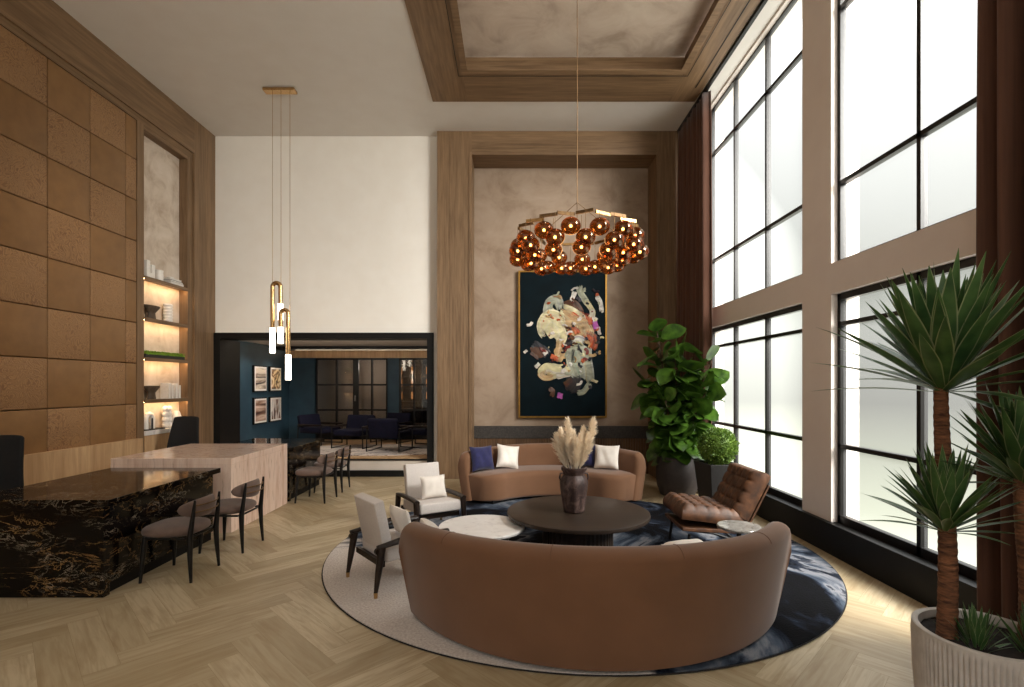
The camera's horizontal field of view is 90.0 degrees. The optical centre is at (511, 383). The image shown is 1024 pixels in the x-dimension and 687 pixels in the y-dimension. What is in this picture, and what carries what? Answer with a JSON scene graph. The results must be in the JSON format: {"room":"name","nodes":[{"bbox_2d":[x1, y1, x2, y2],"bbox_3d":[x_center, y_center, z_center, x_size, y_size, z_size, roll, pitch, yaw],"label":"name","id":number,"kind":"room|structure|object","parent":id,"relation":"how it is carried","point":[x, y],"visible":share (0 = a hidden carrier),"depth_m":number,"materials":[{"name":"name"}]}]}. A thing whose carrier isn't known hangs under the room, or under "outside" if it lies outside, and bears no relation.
{"room":"hotel lobby","nodes":[
{"label":"hotel lobby","id":0,"kind":"room"},
{"bbox_2d":[5,356,119,410],"bbox_3d":[-5.930,-1.455,3.200,0.140,6.410,13.600,0,0,0],"label":"wall","id":1,"kind":"structure","parent":0,"point":[5,356],"depth_m":6.65,"materials":[{"name":"paint"}]},
{"bbox_2d":[0,25,135,454],"bbox_3d":[-5.668,-1.550,2.853,0.105,4.792,9.614,0,0,0],"label":"panelling","id":2,"kind":"object","parent":1,"relation":"attached to","point":[68,153],"visible":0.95,"depth_m":6.37,"materials":[{"name":"leather"}]},
{"bbox_2d":[24,438,142,485],"bbox_3d":[-5.705,1.282,2.050,0.310,0.935,11.300,0,0,0],"label":"wainscot","id":3,"kind":"structure","parent":1,"relation":"attached to","point":[40,467],"depth_m":6.50,"materials":[{"name":"brown wood"}]},
{"bbox_2d":[0,0,194,158],"bbox_3d":[-5.720,-4.305,2.700,0.280,0.710,12.600,0,0,0],"label":"wall frame","id":4,"kind":"object","parent":1,"relation":"attached to","point":[43,25],"visible":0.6,"depth_m":6.88,"materials":[{"name":"brown wood"}]},
{"bbox_2d":[122,120,214,451],"bbox_3d":[-5.720,-1.455,8.648,0.280,6.410,1.965,0,0,0],"label":"wall frame","id":5,"kind":"object","parent":1,"relation":"attached to","point":[197,174],"visible":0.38,"depth_m":9.00,"materials":[{"name":"brown wood"}]},
{"bbox_2d":[233,340,288,440],"bbox_3d":[-5.730,0.400,12.265,0.140,2.700,4.670,0,0,0],"label":"wall","id":6,"kind":"structure","parent":0,"point":[251,354],"depth_m":11.48,"materials":[{"name":"blue paint"}]},
{"bbox_2d":[252,365,266,391],"bbox_3d":[-5.634,-0.117,11.440,0.048,0.585,0.580,0,0,0],"label":"framed print","id":7,"kind":"object","parent":6,"relation":"attached to","point":[259,373],"visible":1,"depth_m":11.37,"materials":[{"name":"paper"}]},
{"bbox_2d":[256,368,265,388],"bbox_3d":[-5.611,-0.117,11.440,0.002,0.465,0.460,0,0,0],"label":"photograph","id":8,"kind":"object","parent":7,"relation":"attached to","point":[260,372],"depth_m":11.44},
{"bbox_2d":[252,397,266,424],"bbox_3d":[-5.634,0.595,11.440,0.048,0.585,0.580,0,0,0],"label":"framed print","id":9,"kind":"object","parent":6,"relation":"attached to","point":[259,405],"visible":1,"depth_m":11.37,"materials":[{"name":"paper"}]},
{"bbox_2d":[256,400,265,421],"bbox_3d":[-5.611,0.595,11.440,0.002,0.465,0.460,0,0,0],"label":"photograph","id":10,"kind":"object","parent":9,"relation":"attached to","point":[260,404],"depth_m":11.45},
{"bbox_2d":[268,396,280,421],"bbox_3d":[-5.634,0.595,12.180,0.048,0.585,0.580,0,0,0],"label":"framed print","id":11,"kind":"object","parent":6,"relation":"attached to","point":[274,403],"visible":1,"depth_m":12.09,"materials":[{"name":"paper"}]},
{"bbox_2d":[272,399,280,418],"bbox_3d":[-5.611,0.595,12.180,0.002,0.465,0.460,0,0,0],"label":"photograph","id":12,"kind":"object","parent":11,"relation":"attached to","point":[276,403],"depth_m":12.20},
{"bbox_2d":[268,366,280,391],"bbox_3d":[-5.634,-0.117,12.180,0.048,0.585,0.580,0,0,0],"label":"framed print","id":13,"kind":"object","parent":6,"relation":"attached to","point":[274,373],"visible":1,"depth_m":12.09,"materials":[{"name":"paper"}]},
{"bbox_2d":[272,369,280,388],"bbox_3d":[-5.611,-0.117,12.180,0.002,0.465,0.460,0,0,0],"label":"photograph","id":14,"kind":"object","parent":13,"relation":"attached to","point":[276,373],"depth_m":12.20},
{"bbox_2d":[215,136,436,461],"bbox_3d":[-3.620,-1.455,9.780,4.480,6.410,0.300,0,0,0],"label":"wall","id":15,"kind":"structure","parent":0,"point":[355,217],"depth_m":9.63,"materials":[{"name":"paint"}]},
{"bbox_2d":[213,333,433,462],"bbox_3d":[-3.525,0.395,9.925,4.110,2.710,0.710,0,0,0],"label":"frame","id":16,"kind":"object","parent":15,"relation":"attached to","point":[226,351],"visible":0.64,"depth_m":9.57,"materials":[{"name":"black paint"}]},
{"bbox_2d":[320,459,426,476],"bbox_3d":[-3.465,1.587,9.740,3.990,0.325,0.160,0,0,0],"label":"baseboard","id":17,"kind":"structure","parent":15,"relation":"attached to","point":[353,473],"depth_m":9.66,"materials":[{"name":"black paint"}]},
{"bbox_2d":[333,461,426,469],"bbox_3d":[-3.465,1.542,9.760,3.990,0.185,0.080,0,0,0],"label":"riser","id":18,"kind":"structure","parent":17,"relation":"on","point":[354,465],"depth_m":9.72,"materials":[{"name":"paint"}]},
{"bbox_2d":[437,131,677,478],"bbox_3d":[0.965,-1.455,9.822,4.690,6.410,0.815,0,0,0],"label":"frame","id":19,"kind":"object","parent":15,"relation":"attached to","point":[455,166],"visible":0.68,"depth_m":9.43,"materials":[{"name":"brown wood"}]},
{"bbox_2d":[238,340,426,345],"bbox_3d":[-3.500,-0.950,12.265,4.600,0.100,4.670,0,0,0],"label":"ceiling","id":20,"kind":"structure","parent":0,"point":[265,342],"depth_m":11.10,"materials":[{"name":"paint"}]},
{"bbox_2d":[275,346,426,350],"bbox_3d":[-3.480,-0.865,12.450,4.360,0.070,0.600,0,0,0],"label":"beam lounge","id":21,"kind":"structure","parent":20,"relation":"attached to","point":[292,348],"depth_m":12.15,"materials":[{"name":"black paint"}]},
{"bbox_2d":[289,358,398,439],"bbox_3d":[-3.480,0.545,13.060,4.360,2.410,0.120,0,0,0],"label":"wall","id":22,"kind":"structure","parent":0,"point":[302,394],"depth_m":13.00,"materials":[{"name":"blue paint"}]},
{"bbox_2d":[315,358,387,439],"bbox_3d":[-4.075,0.375,13.006,1.850,2.070,0.128,0,0,0],"label":"door","id":23,"kind":"structure","parent":22,"relation":"in","point":[327,436],"depth_m":13.00,"materials":[{"name":"black metal"}]},
{"bbox_2d":[399,358,426,439],"bbox_3d":[-2.450,0.375,13.006,0.840,2.070,0.128,0,0,0],"label":"door","id":24,"kind":"structure","parent":22,"relation":"in","point":[418,437],"depth_m":13.00,"materials":[{"name":"black metal"}]},
{"bbox_2d":[318,360,385,428],"bbox_3d":[-3.500,0.400,14.550,4.600,2.700,0.100,0,0,0],"label":"wall","id":25,"kind":"structure","parent":0,"point":[326,368],"depth_m":14.50,"materials":[{"name":"glass"}]},
{"bbox_2d":[290,351,426,357],"bbox_3d":[-3.480,-0.765,13.020,4.360,0.210,0.200,0,0,0],"label":"beam","id":26,"kind":"structure","parent":0,"point":[294,354],"depth_m":12.92,"materials":[{"name":"brown wood"}]},
{"bbox_2d":[320,440,426,458],"bbox_3d":[-3.500,1.430,12.180,4.600,0.040,4.840,0,0,0],"label":"floor","id":27,"kind":"structure","parent":0,"point":[350,442],"depth_m":11.93,"materials":[{"name":"brown wood"}]},
{"bbox_2d":[297,414,342,445],"bbox_3d":[-4.540,1.070,12.065,0.754,0.704,0.770,0,0,20],"label":"armchair","id":28,"kind":"object","parent":27,"relation":"on","point":[307,423],"visible":0.91,"depth_m":11.89,"materials":[{"name":"blue fabric"}]},
{"bbox_2d":[297,414,320,432],"bbox_3d":[-4.801,0.926,12.160,0.199,0.417,0.660,0,0,20],"label":"cushion","id":29,"kind":"object","parent":28,"relation":"on","point":[314,419],"depth_m":12.01,"materials":[{"name":"blue fabric"}]},
{"bbox_2d":[302,426,340,433],"bbox_3d":[-4.476,1.075,12.041,0.610,0.130,0.660,0,0,20],"label":"seat cushion","id":30,"kind":"object","parent":28,"relation":"on","point":[305,429],"depth_m":11.78,"materials":[{"name":"blue fabric"}]},
{"bbox_2d":[320,444,426,455],"bbox_3d":[-2.900,1.403,10.950,4.000,0.013,1.800,0,0,0],"label":"rug","id":31,"kind":"object","parent":27,"relation":"on","point":[387,449],"visible":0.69,"depth_m":10.75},
{"bbox_2d":[330,415,376,448],"bbox_3d":[-3.493,1.056,11.392,0.770,0.704,0.754,0,0,10],"label":"armchair","id":32,"kind":"object","parent":31,"relation":"on","point":[356,425],"visible":0.7,"depth_m":11.46,"materials":[{"name":"blue fabric"}]},
{"bbox_2d":[333,428,368,435],"bbox_3d":[-3.504,1.061,11.325,0.660,0.130,0.610,0,0,10],"label":"seat cushion","id":33,"kind":"object","parent":32,"relation":"on","point":[345,431],"depth_m":11.05,"materials":[{"name":"blue fabric"}]},
{"bbox_2d":[346,415,375,427],"bbox_3d":[-3.444,0.912,11.666,0.660,0.417,0.199,0,0,10],"label":"cushion","id":34,"kind":"object","parent":32,"relation":"on","point":[353,421],"depth_m":11.63,"materials":[{"name":"blue fabric"}]},
{"bbox_2d":[366,418,412,452],"bbox_3d":[-2.589,1.056,10.808,0.770,0.704,0.754,0,0,12],"label":"armchair","id":35,"kind":"object","parent":31,"relation":"on","point":[381,428],"visible":0.98,"depth_m":10.49,"materials":[{"name":"fabric"}]},
{"bbox_2d":[367,418,398,438],"bbox_3d":[-2.647,0.912,10.536,0.660,0.417,0.199,0,0,12],"label":"cushion","id":36,"kind":"object","parent":35,"relation":"on","point":[388,428],"depth_m":10.48,"materials":[{"name":"blue fabric"}]},
{"bbox_2d":[400,423,426,447],"bbox_3d":[-2.008,1.056,11.539,0.754,0.704,0.770,0,0,15],"label":"armchair","id":37,"kind":"object","parent":31,"relation":"on","point":[417,430],"visible":0.39,"depth_m":11.24,"materials":[{"name":"blue fabric"}]},
{"bbox_2d":[363,368,385,417],"bbox_3d":[-3.775,0.480,14.330,0.750,1.860,0.060,0,0,0],"label":"window","id":38,"kind":"structure","parent":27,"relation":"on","point":[379,374],"depth_m":14.30,"materials":[{"name":"glass"}]},
{"bbox_2d":[370,412,411,443],"bbox_3d":[-2.935,1.070,12.540,0.770,0.704,0.754,0,0,20],"label":"armchair","id":39,"kind":"object","parent":27,"relation":"on","point":[403,418],"visible":0.33,"depth_m":12.70,"materials":[{"name":"blue fabric"}]},
{"bbox_2d":[387,412,410,424],"bbox_3d":[-2.840,0.926,12.802,0.660,0.417,0.199,0,0,20],"label":"cushion","id":40,"kind":"object","parent":39,"relation":"on","point":[402,417],"depth_m":12.72,"materials":[{"name":"blue fabric"}]},
{"bbox_2d":[402,360,426,425],"bbox_3d":[-2.500,0.360,14.270,1.600,2.100,0.340,0,0,0],"label":"window","id":41,"kind":"structure","parent":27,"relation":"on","point":[407,365],"depth_m":14.38,"materials":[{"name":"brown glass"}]},
{"bbox_2d":[53,0,801,135],"bbox_3d":[-1.125,-4.730,3.150,9.650,0.140,13.900,0,0,0],"label":"ceiling","id":42,"kind":"structure","parent":0,"point":[354,67],"depth_m":7.56,"materials":[{"name":"paint"}]},
{"bbox_2d":[262,87,296,379],"bbox_3d":[-3.669,-2.362,8.104,0.514,4.597,0.258,0,0,14],"label":"pendant lamp","id":43,"kind":"object","parent":42,"relation":"hanging from","point":[272,91],"visible":1,"depth_m":8.06,"materials":[{"name":"gold metal"}]},
{"bbox_2d":[463,74,682,101],"bbox_3d":[0.915,-4.645,5.300,3.290,0.030,6.200,0,0,0],"label":"frame","id":44,"kind":"object","parent":42,"relation":"attached to","point":[479,87],"visible":1,"depth_m":7.97,"materials":[{"name":"brown wood"}]},
{"bbox_2d":[404,0,759,101],"bbox_3d":[0.850,-4.645,5.300,4.300,0.030,6.200,0,0,0],"label":"frame","id":45,"kind":"object","parent":42,"relation":"attached to","point":[429,21],"visible":1,"depth_m":7.07,"materials":[{"name":"brown wood"}]},
{"bbox_2d":[457,0,713,56],"bbox_3d":[0.915,-4.890,5.300,3.490,0.060,4.800,0,0,0],"label":"ceiling panel","id":46,"kind":"object","parent":42,"relation":"attached to","point":[490,28],"depth_m":6.96,"materials":[{"name":"paint"}]},
{"bbox_2d":[509,0,648,275],"bbox_3d":[0.700,-3.049,5.500,1.497,3.622,1.464,0,0,-38],"label":"chandelier","id":47,"kind":"object","parent":46,"relation":"hanging from","point":[525,251],"visible":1,"depth_m":5.14,"materials":[{"name":"brown metal"}]},
{"bbox_2d":[450,0,725,73],"bbox_3d":[0.915,-4.731,5.300,3.330,0.233,4.640,0,0,0],"label":"coffer lip","id":48,"kind":"structure","parent":42,"relation":"attached to","point":[469,65],"depth_m":7.59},
{"bbox_2d":[445,0,749,87],"bbox_3d":[1.035,-4.620,5.150,3.680,0.020,5.700,0,0,0],"label":"groove","id":49,"kind":"object","parent":42,"relation":"attached to","point":[445,0],"visible":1,"depth_m":6.84,"materials":[{"name":"black paint"}]},
{"bbox_2d":[677,0,767,132],"bbox_3d":[3.053,-4.632,5.500,0.045,0.054,7.800,0,0,0],"label":"rail","id":50,"kind":"object","parent":42,"relation":"attached to","point":[762,3],"visible":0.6,"depth_m":7.10,"materials":[{"name":"black metal"}]},
{"bbox_2d":[676,89,711,489],"bbox_3d":[3.056,-1.435,8.662,0.142,6.350,1.390,0,0,0],"label":"curtain","id":51,"kind":"object","parent":50,"relation":"hanging from","point":[694,208],"visible":0.66,"depth_m":8.38,"materials":[{"name":"fabric"}]},
{"bbox_2d":[976,0,1023,621],"bbox_3d":[3.030,-1.435,2.605,0.197,6.350,1.492,0,0,0],"label":"curtain","id":52,"kind":"object","parent":50,"relation":"hanging from","point":[1000,23],"visible":0.64,"depth_m":3.11,"materials":[{"name":"fabric"}]},
{"bbox_2d":[0,473,926,686],"bbox_3d":[-1.175,1.751,3.225,9.450,0.002,13.650,0,0,0],"label":"floor","id":53,"kind":"structure","parent":0,"point":[265,616],"depth_m":3.59,"materials":[{"name":"brown wood"}]},
{"bbox_2d":[0,435,24,490],"bbox_3d":[-4.950,1.128,4.795,0.570,1.243,0.695,0,0,-22],"label":"office chair","id":54,"kind":"object","parent":53,"relation":"on","point":[11,446],"visible":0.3,"depth_m":5.03,"materials":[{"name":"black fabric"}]},
{"bbox_2d":[0,468,220,597],"bbox_3d":[-3.928,1.350,5.000,1.245,0.800,1.620,0,0,0],"label":"desk","id":55,"kind":"object","parent":53,"relation":"on","point":[76,536],"visible":0.97,"depth_m":4.21,"materials":[{"name":"black stone"}]},
{"bbox_2d":[144,125,188,451],"bbox_3d":[-5.715,-1.100,8.332,0.270,5.700,1.055,0,0,0],"label":"display niche","id":56,"kind":"object","parent":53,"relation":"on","point":[161,158],"visible":0.57,"depth_m":8.34,"materials":[{"name":"paint"}]},
{"bbox_2d":[144,350,184,359],"bbox_3d":[-5.668,-0.469,8.299,0.183,0.118,0.969,0,0,0],"label":"planter","id":57,"kind":"object","parent":56,"relation":"on","point":[153,354],"visible":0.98,"depth_m":8.25,"materials":[{"name":"green plant"}]},
{"bbox_2d":[144,398,188,402],"bbox_3d":[-5.675,0.268,8.330,0.170,0.055,1.050,0,0,0],"label":"shelf","id":58,"kind":"object","parent":56,"relation":"attached to","point":[174,400],"depth_m":8.31,"materials":[{"name":"brown wood"}]},
{"bbox_2d":[144,357,188,362],"bbox_3d":[-5.675,-0.383,8.330,0.170,0.055,1.050,0,0,0],"label":"shelf","id":59,"kind":"object","parent":56,"relation":"attached to","point":[146,359],"depth_m":8.25,"materials":[{"name":"brown wood"}]},
{"bbox_2d":[144,317,188,327],"bbox_3d":[-5.675,-0.993,8.330,0.170,0.055,1.050,0,0,0],"label":"shelf","id":60,"kind":"object","parent":56,"relation":"attached to","point":[160,323],"depth_m":8.32,"materials":[{"name":"brown wood"}]},
{"bbox_2d":[144,276,188,291],"bbox_3d":[-5.675,-1.625,8.330,0.170,0.055,1.050,0,0,0],"label":"shelf","id":61,"kind":"object","parent":56,"relation":"attached to","point":[149,281],"depth_m":8.33,"materials":[{"name":"brown wood"}]},
{"bbox_2d":[162,406,171,427],"bbox_3d":[-5.672,0.537,8.420,0.092,0.359,0.197,0,0,0],"label":"sculpture","id":62,"kind":"object","parent":56,"relation":"on","point":[166,413],"visible":0.98,"depth_m":8.36,"materials":[{"name":"white ceramic"}]},
{"bbox_2d":[138,491,220,583],"bbox_3d":[-3.034,1.390,4.720,0.578,0.722,0.490,0,0,0],"label":"dining chair","id":63,"kind":"object","parent":53,"relation":"on","point":[174,527],"visible":1,"depth_m":4.55,"materials":[{"name":"beige fabric"}]},
{"bbox_2d":[167,416,198,447],"bbox_3d":[-5.061,1.128,7.768,0.570,1.243,0.695,0,0,-12],"label":"office chair","id":64,"kind":"object","parent":53,"relation":"on","point":[184,430],"visible":0.31,"depth_m":7.98,"materials":[{"name":"black fabric"}]},
{"bbox_2d":[111,444,286,532],"bbox_3d":[-4.010,1.312,6.770,1.420,0.875,1.500,0,0,0],"label":"desk","id":65,"kind":"object","parent":53,"relation":"on","point":[239,464],"visible":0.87,"depth_m":6.44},
{"bbox_2d":[198,476,263,553],"bbox_3d":[-2.994,1.390,5.510,0.578,0.722,0.490,0,0,0],"label":"dining chair","id":66,"kind":"object","parent":53,"relation":"on","point":[251,488],"visible":0.84,"depth_m":5.38,"materials":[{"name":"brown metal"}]},
{"bbox_2d":[229,438,324,500],"bbox_3d":[-3.897,1.350,8.288,1.245,0.800,1.328,0,0,0],"label":"desk","id":67,"kind":"object","parent":53,"relation":"on","point":[301,452],"visible":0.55,"depth_m":8.20,"materials":[{"name":"black stone"}]},
{"bbox_2d":[294,451,337,503],"bbox_3d":[-2.934,1.390,7.719,0.578,0.722,0.490,0,0,4],"label":"dining chair","id":68,"kind":"object","parent":53,"relation":"on","point":[310,472],"visible":1,"depth_m":7.53,"materials":[{"name":"fabric"}]},
{"bbox_2d":[314,445,350,492],"bbox_3d":[-2.954,1.390,8.461,0.578,0.722,0.490,0,0,-2],"label":"dining chair","id":69,"kind":"object","parent":53,"relation":"on","point":[346,451],"visible":0.77,"depth_m":8.28,"materials":[{"name":"fabric"}]},
{"bbox_2d":[474,438,647,473],"bbox_3d":[0.963,1.405,10.057,3.405,0.690,0.145,0,0,0],"label":"wainscot","id":70,"kind":"structure","parent":53,"relation":"on","point":[640,445],"depth_m":9.98,"materials":[{"name":"brown wood"}]},
{"bbox_2d":[474,426,648,437],"bbox_3d":[0.963,0.940,10.050,3.405,0.240,0.160,0,0,0],"label":"stone band","id":71,"kind":"object","parent":70,"relation":"on","point":[479,431],"visible":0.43,"depth_m":9.97,"materials":[{"name":"stone"}]},
{"bbox_2d":[322,497,847,676],"bbox_3d":[0.625,1.742,5.500,5.022,0.015,4.900,0,0,0],"label":"rug","id":72,"kind":"object","parent":53,"relation":"on","point":[814,596],"visible":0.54,"depth_m":4.12,"materials":[{"name":"carpet"}]},
{"bbox_2d":[346,492,449,598],"bbox_3d":[-1.020,1.353,4.592,0.730,0.762,0.640,0,0,-39],"label":"armchair","id":73,"kind":"object","parent":72,"relation":"on","point":[380,543],"visible":0.62,"depth_m":4.34,"materials":[{"name":"white fabric"}]},
{"bbox_2d":[354,492,390,547],"bbox_3d":[-1.201,1.216,4.445,0.184,0.488,0.430,0,0,-39],"label":"cushion","id":74,"kind":"object","parent":73,"relation":"on","point":[371,511],"depth_m":4.35,"materials":[{"name":"white fabric"}]},
{"bbox_2d":[362,528,400,561],"bbox_3d":[-0.979,1.416,4.625,0.584,0.157,0.500,0,0,-39],"label":"seat cushion","id":75,"kind":"object","parent":73,"relation":"on","point":[370,543],"depth_m":4.42,"materials":[{"name":"white fabric"}]},
{"bbox_2d":[389,504,410,532],"bbox_3d":[-0.984,1.219,4.556,0.136,0.260,0.321,0,0,-38],"label":"throw pillow","id":76,"kind":"object","parent":73,"relation":"on","point":[400,517],"visible":0.82,"depth_m":4.48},
{"bbox_2d":[395,462,465,521],"bbox_3d":[-0.977,1.353,6.081,0.640,0.762,0.730,0,0,-31],"label":"armchair","id":77,"kind":"object","parent":72,"relation":"on","point":[443,506],"visible":0.66,"depth_m":6.01,"materials":[{"name":"white fabric"}]},
{"bbox_2d":[403,462,438,497],"bbox_3d":[-1.097,1.216,6.281,0.430,0.488,0.184,0,0,-31],"label":"cushion","id":78,"kind":"object","parent":77,"relation":"on","point":[412,472],"depth_m":6.21,"materials":[{"name":"white fabric"}]},
{"bbox_2d":[403,496,460,514],"bbox_3d":[-0.950,1.416,6.036,0.500,0.157,0.584,0,0,-31],"label":"seat cushion","id":79,"kind":"object","parent":77,"relation":"on","point":[443,505],"depth_m":5.86,"materials":[{"name":"white fabric"}]},
{"bbox_2d":[420,474,446,498],"bbox_3d":[-0.934,1.219,6.089,0.321,0.260,0.136,0,0,-30],"label":"throw pillow","id":80,"kind":"object","parent":77,"relation":"on","point":[432,486],"visible":1,"depth_m":6.04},
{"bbox_2d":[439,515,524,540],"bbox_3d":[-0.300,1.571,5.100,0.860,0.327,0.860,0,0,0],"label":"table","id":81,"kind":"object","parent":72,"relation":"on","point":[499,527],"visible":0.41,"depth_m":5.06,"materials":[{"name":"white stone"}]},
{"bbox_2d":[458,443,645,503],"bbox_3d":[0.590,1.349,7.898,2.791,0.771,1.072,0,0,0],"label":"curved sofa","id":82,"kind":"object","parent":72,"relation":"on","point":[538,471],"visible":0.66,"depth_m":7.56,"materials":[{"name":"beige fabric"}]},
{"bbox_2d":[469,445,493,471],"bbox_3d":[-0.447,1.108,7.644,0.380,0.356,0.196,0,0,-32],"label":"throw pillow","id":83,"kind":"object","parent":82,"relation":"on","point":[482,459],"visible":1,"depth_m":7.58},
{"bbox_2d":[496,444,518,468],"bbox_3d":[-0.063,1.117,7.873,0.399,0.395,0.220,0,0,-12],"label":"throw pillow","id":84,"kind":"object","parent":82,"relation":"on","point":[507,455],"visible":1,"depth_m":7.81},
{"bbox_2d":[594,444,619,469],"bbox_3d":[1.438,1.107,7.774,0.382,0.357,0.194,0,0,23],"label":"throw pillow","id":85,"kind":"object","parent":82,"relation":"on","point":[606,456],"visible":1,"depth_m":7.71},
{"bbox_2d":[507,495,650,545],"bbox_3d":[0.690,1.530,5.380,1.484,0.408,1.484,0,0,0],"label":"coffee table","id":86,"kind":"object","parent":72,"relation":"on","point":[602,517],"visible":0.85,"depth_m":5.09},
{"bbox_2d":[559,465,588,513],"bbox_3d":[0.645,1.093,5.330,0.285,0.465,0.285,0,0,28],"label":"vase","id":87,"kind":"object","parent":86,"relation":"on","point":[573,482],"visible":0.98,"depth_m":5.23,"materials":[{"name":"ceramic"}]},
{"bbox_2d":[550,416,598,468],"bbox_3d":[0.651,0.666,5.333,0.492,0.683,0.302,0,0,20],"label":"bouquet","id":88,"kind":"object","parent":87,"relation":"in","point":[578,448],"visible":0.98,"depth_m":5.28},
{"bbox_2d":[399,522,790,670],"bbox_3d":[0.615,1.349,3.477,2.909,0.771,1.072,0,0,0],"label":"curved sofa","id":89,"kind":"object","parent":72,"relation":"on","point":[588,608],"visible":1,"depth_m":3.08,"materials":[{"name":"beige fabric"}]},
{"bbox_2d":[663,463,770,539],"bbox_3d":[2.145,1.312,5.440,0.904,0.869,0.644,0,0,0],"label":"lounge chair","id":90,"kind":"object","parent":72,"relation":"on","point":[742,490],"visible":0.98,"depth_m":5.18,"materials":[{"name":"brown leather"}]},
{"bbox_2d":[663,492,744,523],"bbox_3d":[2.013,1.316,5.440,0.640,0.230,0.644,0,0,0],"label":"seat cushion","id":91,"kind":"object","parent":90,"relation":"on","point":[686,509],"depth_m":5.20,"materials":[{"name":"brown leather"}]},
{"bbox_2d":[713,463,770,520],"bbox_3d":[2.415,1.127,5.440,0.363,0.499,0.644,0,0,0],"label":"cushion","id":92,"kind":"object","parent":90,"relation":"on","point":[742,489],"depth_m":5.17,"materials":[{"name":"brown leather"}]},
{"bbox_2d":[717,520,761,535],"bbox_3d":[2.050,1.505,4.620,0.380,0.458,0.380,0,0,0],"label":"side table","id":93,"kind":"object","parent":72,"relation":"on","point":[733,526],"visible":0.39,"depth_m":4.58,"materials":[{"name":"grey stone"}]},
{"bbox_2d":[631,318,729,495],"bbox_3d":[2.585,0.387,7.851,1.327,2.726,1.339,0,0,0],"label":"fiddle leaf fig","id":94,"kind":"object","parent":53,"relation":"on","point":[677,424],"visible":0.99,"depth_m":7.76,"materials":[{"name":"plant"}]},
{"bbox_2d":[694,426,740,497],"bbox_3d":[2.860,1.162,7.116,0.568,1.171,0.573,0,0,-8],"label":"topiary ball","id":95,"kind":"object","parent":53,"relation":"on","point":[718,446],"visible":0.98,"depth_m":6.98,"materials":[{"name":"plant"}]},
{"bbox_2d":[910,607,1023,686],"bbox_3d":[2.475,1.522,2.680,0.616,0.456,0.616,0,0,45],"label":"planter","id":96,"kind":"object","parent":53,"relation":"on","point":[937,661],"visible":0.73,"depth_m":2.59,"materials":[{"name":"stone"}]},
{"bbox_2d":[808,248,1023,639],"bbox_3d":[2.300,0.332,2.724,1.143,2.048,1.190,0,0,-27],"label":"yucca plant","id":97,"kind":"object","parent":96,"relation":"in","point":[942,336],"visible":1,"depth_m":2.65,"materials":[{"name":"green plant"}]},
{"bbox_2d":[917,385,1023,645],"bbox_3d":[2.626,0.665,2.643,0.760,1.387,0.896,0,0,-28],"label":"yucca plant","id":98,"kind":"object","parent":96,"relation":"on","point":[1007,448],"visible":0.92,"depth_m":2.64,"materials":[{"name":"green plant"}]},
{"bbox_2d":[935,603,1011,652],"bbox_3d":[2.376,1.238,2.594,0.305,0.253,0.272,0,0,15],"label":"yucca plant","id":99,"kind":"object","parent":96,"relation":"in","point":[976,627],"visible":0.95,"depth_m":2.58,"materials":[{"name":"green plant"}]},
{"bbox_2d":[997,600,1023,652],"bbox_3d":[2.556,1.221,2.519,0.268,0.287,0.302,0,0,-37],"label":"yucca plant","id":100,"kind":"object","parent":96,"relation":"in","point":[1017,641],"visible":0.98,"depth_m":2.56,"materials":[{"name":"green plant"}]},
{"bbox_2d":[474,168,647,425],"bbox_3d":[0.963,-1.700,10.110,3.505,5.100,0.160,0,0,0],"label":"wall","id":101,"kind":"structure","parent":0,"point":[504,198],"depth_m":10.03,"materials":[{"name":"paint"}]},
{"bbox_2d":[518,270,606,417],"bbox_3d":[0.985,-0.775,9.987,1.720,2.860,0.084,0,0,0],"label":"painting","id":102,"kind":"object","parent":101,"relation":"attached to","point":[562,319],"visible":1,"depth_m":9.97,"materials":[{"name":"multicoloured paint"}]},
{"bbox_2d":[472,131,656,167],"bbox_3d":[0.963,-4.442,9.830,3.405,0.435,0.800,0,0,0],"label":"frame","id":103,"kind":"object","parent":101,"relation":"attached to","point":[490,149],"visible":0.86,"depth_m":9.43,"materials":[{"name":"brown wood"}]},
{"bbox_2d":[656,456,697,495],"bbox_3d":[2.600,1.440,8.050,0.660,0.620,0.660,0,0,0],"label":"pot","id":104,"kind":"object","parent":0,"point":[672,475],"depth_m":7.78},
{"bbox_2d":[694,460,734,497],"bbox_3d":[2.860,1.420,7.120,0.469,0.660,0.469,0,0,-8],"label":"planter","id":105,"kind":"object","parent":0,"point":[709,474],"depth_m":6.99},
{"bbox_2d":[711,0,975,521],"bbox_3d":[3.455,-1.505,3.300,0.290,6.510,13.800,0,0,0],"label":"wall","id":106,"kind":"structure","parent":0,"point":[823,277],"depth_m":5.41,"materials":[{"name":"beige paint"}]},
{"bbox_2d":[711,0,801,307],"bbox_3d":[3.405,-2.940,7.270,0.060,3.380,2.860,0,0,0],"label":"window","id":107,"kind":"structure","parent":106,"relation":"in","point":[766,41],"depth_m":7.15,"materials":[{"name":"black metal"}]},
{"bbox_2d":[712,304,801,506],"bbox_3d":[3.405,0.251,7.270,0.060,2.362,2.860,0,0,0],"label":"window","id":108,"kind":"structure","parent":106,"relation":"in","point":[767,431],"depth_m":6.79,"materials":[{"name":"black metal"}]},
{"bbox_2d":[756,492,976,610],"bbox_3d":[3.440,1.591,2.915,0.360,0.318,13.030,0,0,0],"label":"baseboard","id":109,"kind":"structure","parent":106,"relation":"attached to","point":[914,576],"depth_m":4.69,"materials":[{"name":"black paint"}]},
{"bbox_2d":[837,0,976,260],"bbox_3d":[3.405,-2.940,3.755,0.060,3.380,3.110,0,0,0],"label":"window","id":110,"kind":"structure","parent":106,"relation":"in","point":[923,130],"depth_m":4.28,"materials":[{"name":"black metal"}]},
{"bbox_2d":[837,256,976,580],"bbox_3d":[3.405,0.251,3.755,0.060,2.362,3.110,0,0,0],"label":"window","id":111,"kind":"structure","parent":106,"relation":"in","point":[920,548],"depth_m":4.73,"materials":[{"name":"black metal"}]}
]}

